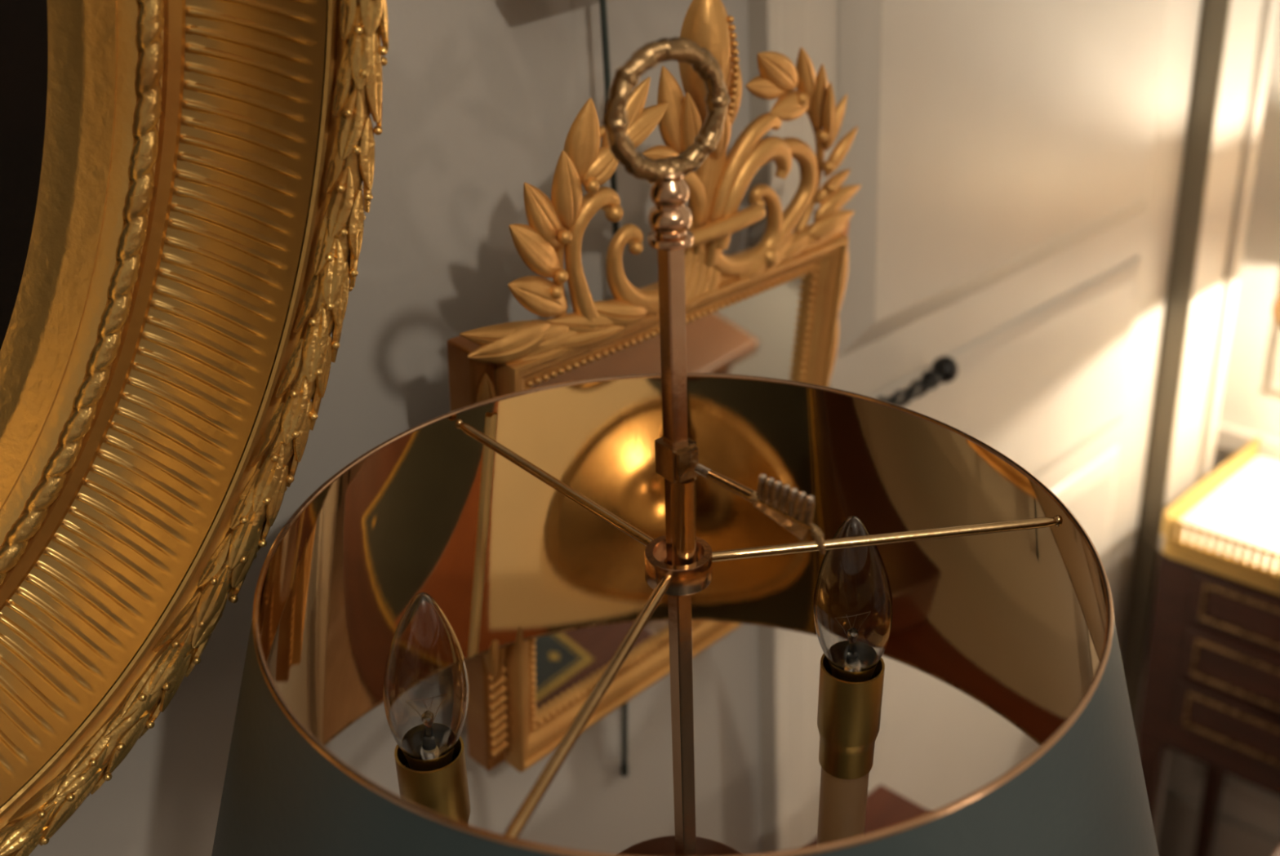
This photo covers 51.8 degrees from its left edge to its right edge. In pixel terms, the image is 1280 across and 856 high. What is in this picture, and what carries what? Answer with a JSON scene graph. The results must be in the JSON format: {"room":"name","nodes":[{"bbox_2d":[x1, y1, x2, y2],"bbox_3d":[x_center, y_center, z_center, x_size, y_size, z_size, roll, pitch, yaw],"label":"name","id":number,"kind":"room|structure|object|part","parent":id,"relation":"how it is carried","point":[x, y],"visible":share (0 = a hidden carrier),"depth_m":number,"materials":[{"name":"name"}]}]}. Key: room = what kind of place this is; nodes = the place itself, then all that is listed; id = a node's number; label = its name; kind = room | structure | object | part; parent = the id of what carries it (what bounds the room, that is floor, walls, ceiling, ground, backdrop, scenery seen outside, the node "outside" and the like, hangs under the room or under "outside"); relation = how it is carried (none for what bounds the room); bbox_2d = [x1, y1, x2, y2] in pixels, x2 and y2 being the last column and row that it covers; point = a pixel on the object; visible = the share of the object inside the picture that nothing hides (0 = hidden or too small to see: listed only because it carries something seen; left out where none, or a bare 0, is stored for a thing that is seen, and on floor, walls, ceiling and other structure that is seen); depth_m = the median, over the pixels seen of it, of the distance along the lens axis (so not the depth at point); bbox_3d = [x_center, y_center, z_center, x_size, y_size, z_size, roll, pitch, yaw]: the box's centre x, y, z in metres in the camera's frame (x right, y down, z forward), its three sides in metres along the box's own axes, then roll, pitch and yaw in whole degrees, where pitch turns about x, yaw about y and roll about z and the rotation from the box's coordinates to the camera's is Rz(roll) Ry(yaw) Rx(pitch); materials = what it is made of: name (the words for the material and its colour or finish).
{"room":"living room","nodes":[
{"label":"living room","id":0,"kind":"room"},
{"bbox_2d":[28,0,761,855],"bbox_3d":[-0.701,0.025,0.336,3.935,2.800,0.120,-25,32,-38],"label":"wall","id":1,"kind":"structure","parent":0,"point":[482,100],"depth_m":0.82,"materials":[{"name":"grey paint"}]},
{"bbox_2d":[0,0,388,855],"bbox_3d":[-0.331,-0.121,0.343,0.298,0.792,0.558,20,34,41],"label":"picture","id":2,"kind":"object","parent":1,"relation":"attached to","point":[182,206],"visible":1,"depth_m":0.56,"materials":[{"name":"gilded wood"},{"name":"dark oil paint"}]},
{"bbox_2d":[0,0,48,350],"bbox_3d":[-0.366,-0.147,0.371,0.394,0.627,0.005,-25,45,-38],"label":"painting","id":3,"kind":"object","parent":2,"relation":"attached to","point":[24,24],"depth_m":0.54,"materials":[{"name":"paint"}]},
{"bbox_3d":[-0.339,-0.129,0.349,0.448,0.681,0.011,-25,45,-38],"label":"rope molding","id":4,"kind":"part","parent":2,"relation":"part of","materials":[{"name":"gold metal"}]},
{"bbox_2d":[599,0,628,777],"bbox_3d":[-0.051,-0.604,0.659,0.015,1.960,0.030,-25,32,-38],"label":"hanging rod","id":5,"kind":"object","parent":1,"relation":"attached to","point":[603,11],"visible":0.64,"depth_m":0.83,"materials":[{"name":"grey"}]},
{"bbox_2d":[446,0,861,772],"bbox_3d":[0.025,-0.031,0.867,0.119,0.505,0.387,18,33,39],"label":"wall mirror","id":6,"kind":"object","parent":1,"relation":"attached to","point":[770,308],"visible":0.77,"depth_m":0.82,"materials":[{"name":"gilded wood"},{"name":"mirror glass"}]},
{"bbox_2d":[530,275,807,717],"bbox_3d":[0.021,0.043,0.918,0.004,0.272,0.298,28,37,33],"label":"mirror glass","id":7,"kind":"object","parent":6,"relation":"attached to","point":[759,335],"depth_m":0.91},
{"bbox_3d":[0.023,0.044,0.917,0.030,0.318,0.349,29,37,33],"label":"frame","id":8,"kind":"part","parent":6,"relation":"part of","materials":[{"name":"gold metal"}]},
{"bbox_3d":[0.026,0.045,0.915,0.004,0.279,0.305,28,37,33],"label":"bead molding","id":9,"kind":"part","parent":6,"relation":"part of","materials":[{"name":"gold metal"}]},
{"bbox_2d":[747,0,807,853],"bbox_3d":[0.394,-0.214,1.312,0.857,2.300,0.040,-25,32,-38],"label":"trim","id":10,"kind":"structure","parent":1,"relation":"attached to","point":[780,26],"depth_m":1.18,"materials":[{"name":"beige paint"}]},
{"bbox_2d":[805,0,1202,845],"bbox_3d":[0.380,-0.158,1.306,0.687,2.195,0.078,-25,32,-38],"label":"door","id":11,"kind":"structure","parent":1,"relation":"in","point":[1016,164],"depth_m":1.28,"materials":[{"name":"beige paint"}]},
{"bbox_3d":[0.221,-0.032,1.160,0.165,0.025,0.042,-25,32,-38],"label":"handle","id":12,"kind":"part","parent":11,"relation":"part of","materials":[{"name":"black metal"}]},
{"bbox_3d":[0.400,0.421,1.557,0.558,0.682,0.010,-25,32,-38],"label":"raised panel","id":13,"kind":"part","parent":11,"relation":"part of","materials":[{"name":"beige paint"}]},
{"bbox_3d":[0.344,-0.605,1.079,0.558,1.010,0.016,-25,32,-38],"label":"raised panel","id":14,"kind":"part","parent":11,"relation":"part of","materials":[{"name":"beige paint"}]},
{"bbox_3d":[0.376,-0.009,1.358,0.558,0.208,0.010,-25,32,-38],"label":"raised panel","id":15,"kind":"part","parent":11,"relation":"part of","materials":[{"name":"beige paint"}]},
{"bbox_2d":[1121,0,1231,729],"bbox_3d":[0.626,-0.273,1.524,0.005,2.205,0.054,-25,32,-38],"label":"trim","id":16,"kind":"structure","parent":1,"relation":"attached to","point":[1215,14],"depth_m":1.58,"materials":[{"name":"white paint"}]},
{"bbox_2d":[1135,0,1279,841],"bbox_3d":[0.671,-0.291,1.557,0.110,2.205,0.064,-25,32,-38],"label":"trim","id":17,"kind":"structure","parent":1,"relation":"attached to","point":[1252,24],"depth_m":1.57,"materials":[{"name":"beige paint"}]},
{"bbox_2d":[1164,3,1279,840],"bbox_3d":[2.322,-0.041,0.108,0.120,2.800,4.630,-25,32,-38],"label":"wall","id":18,"kind":"structure","parent":0,"point":[1247,402],"depth_m":1.71,"materials":[{"name":"paint"}]},
{"bbox_2d":[1156,787,1279,855],"bbox_3d":[2.385,1.211,0.589,0.015,0.120,4.510,-25,32,-38],"label":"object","id":19,"kind":"structure","parent":18,"relation":"attached to","point":[1180,815],"depth_m":2.01,"materials":[{"name":"beige paint"}]},
{"bbox_2d":[1213,422,1279,461],"bbox_3d":[2.351,0.611,0.309,0.018,0.045,4.509,-25,32,-38],"label":"trim","id":20,"kind":"structure","parent":18,"relation":"attached to","point":[1229,440],"depth_m":1.75,"materials":[{"name":"beige paint"}]},
{"bbox_2d":[1222,326,1279,814],"bbox_3d":[1.189,-0.397,1.110,0.009,2.380,1.135,-25,32,-38],"label":"trim","id":21,"kind":"structure","parent":18,"relation":"attached to","point":[1231,785],"depth_m":1.92,"materials":[{"name":"beige paint"}]},
{"bbox_3d":[0.999,1.955,-0.584,4.175,0.100,4.750,-25,32,-38],"label":"floor","id":22,"kind":"structure","parent":0,"visible":0},
{"bbox_2d":[804,784,931,847],"bbox_3d":[0.018,0.983,0.621,1.381,0.751,0.796,-25,32,-38],"label":"writing desk","id":23,"kind":"object","parent":22,"relation":"on","point":[885,807],"visible":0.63,"depth_m":1.12,"materials":[{"name":"brown wood"}]},
{"bbox_2d":[211,37,1159,855],"bbox_3d":[0.017,0.178,0.618,0.462,0.705,0.461,-18,29,-29],"label":"table lamp","id":24,"kind":"object","parent":23,"relation":"on","point":[871,528],"visible":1,"depth_m":0.64,"materials":[{"name":"gold metal"}]},
{"bbox_3d":[-0.089,0.104,0.546,0.036,0.082,0.036,-2,28,-1],"label":"light bulb","id":25,"kind":"part","parent":24,"relation":"part of","materials":[{"name":"clear glass"}]},
{"bbox_2d":[404,755,456,768],"bbox_3d":[-0.089,0.152,0.570,0.025,0.026,0.025,-2,28,-1],"label":"socket","id":26,"kind":"object","parent":24,"relation":"attached to","point":[437,762],"depth_m":0.55,"materials":[{"name":"brown"}]},
{"bbox_2d":[394,736,470,824],"bbox_3d":[-0.089,0.163,0.575,0.029,0.058,0.029,-2,28,-1],"label":"socket","id":27,"kind":"object","parent":24,"relation":"attached to","point":[436,781],"depth_m":0.56,"materials":[{"name":"gold metal"}]},
{"bbox_3d":[0.010,-0.111,0.463,0.051,0.051,0.011,-17,28,-27],"label":"ring handle","id":28,"kind":"part","parent":24,"relation":"part of","materials":[{"name":"gold metal"}]},
{"bbox_3d":[0.021,0.186,0.619,0.018,0.576,0.010,-2,28,-1],"label":"square rod","id":29,"kind":"part","parent":24,"relation":"part of","materials":[{"name":"gold metal"}]},
{"bbox_3d":[0.018,0.140,0.595,0.460,0.201,0.460,-2,28,-1],"label":"lamp shade","id":30,"kind":"part","parent":24,"relation":"part of","materials":[{"name":"blue paint"}]},
{"bbox_2d":[817,653,884,779],"bbox_3d":[0.099,0.134,0.621,0.029,0.058,0.029,-2,28,-1],"label":"socket","id":31,"kind":"object","parent":24,"relation":"attached to","point":[850,698],"depth_m":0.61,"materials":[{"name":"gold metal"}]},
{"bbox_3d":[0.096,0.076,0.592,0.036,0.082,0.036,-2,28,-1],"label":"light bulb","id":32,"kind":"part","parent":24,"relation":"part of","materials":[{"name":"clear glass"}]},
{"bbox_2d":[1137,435,1279,855],"bbox_3d":[0.830,0.436,1.701,0.286,0.751,0.296,-25,32,-38],"label":"nightstand","id":33,"kind":"object","parent":22,"relation":"on","point":[1211,695],"visible":1,"depth_m":1.58,"materials":[{"name":"brown wood"}]},
{"bbox_3d":[0.670,0.587,1.777,0.032,0.430,0.032,-25,32,-38],"label":"leg","id":34,"kind":"part","parent":33,"relation":"part of","materials":[{"name":"brown wood"}]},
{"bbox_3d":[0.840,0.508,1.925,0.032,0.430,0.032,-25,32,-38],"label":"leg","id":35,"kind":"part","parent":33,"relation":"part of","materials":[{"name":"brown wood"}]},
{"bbox_3d":[0.738,0.364,1.556,0.015,0.064,0.212,-25,32,-38],"label":"drawer","id":36,"kind":"part","parent":33,"relation":"part of","materials":[{"name":"brown wood"}]},
{"bbox_3d":[0.734,0.296,1.525,0.015,0.067,0.212,-25,32,-38],"label":"drawer","id":37,"kind":"part","parent":33,"relation":"part of","materials":[{"name":"brown wood"}]},
{"bbox_3d":[0.734,0.368,1.548,0.004,0.048,0.192,-25,32,-38],"label":"brass molding","id":38,"kind":"part","parent":33,"relation":"part of","materials":[{"name":"gold metal"}]},
{"bbox_3d":[0.730,0.224,1.492,0.015,0.064,0.212,-25,32,-38],"label":"drawer","id":39,"kind":"part","parent":33,"relation":"part of","materials":[{"name":"brown wood"}]},
{"bbox_3d":[0.730,0.300,1.516,0.004,0.051,0.192,-25,32,-38],"label":"brass molding","id":40,"kind":"part","parent":33,"relation":"part of","materials":[{"name":"gold metal"}]},
{"bbox_3d":[0.726,0.229,1.483,0.004,0.048,0.192,-25,32,-38],"label":"brass molding","id":41,"kind":"part","parent":33,"relation":"part of","materials":[{"name":"gold metal"}]},
{"bbox_2d":[1271,295,1279,326],"bbox_3d":[0.873,-0.030,1.456,0.344,0.349,0.344,-25,32,-38],"label":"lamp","id":42,"kind":"object","parent":33,"relation":"on","point":[1276,306],"visible":1,"depth_m":1.47,"materials":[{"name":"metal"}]},
{"bbox_2d":[1270,844,1279,855],"bbox_3d":[0.804,0.703,1.129,0.475,0.750,0.515,-25,32,-38],"label":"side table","id":43,"kind":"object","parent":22,"relation":"on","point":[1277,852],"visible":1,"depth_m":1.06,"materials":[{"name":"brown wood"}]}
]}

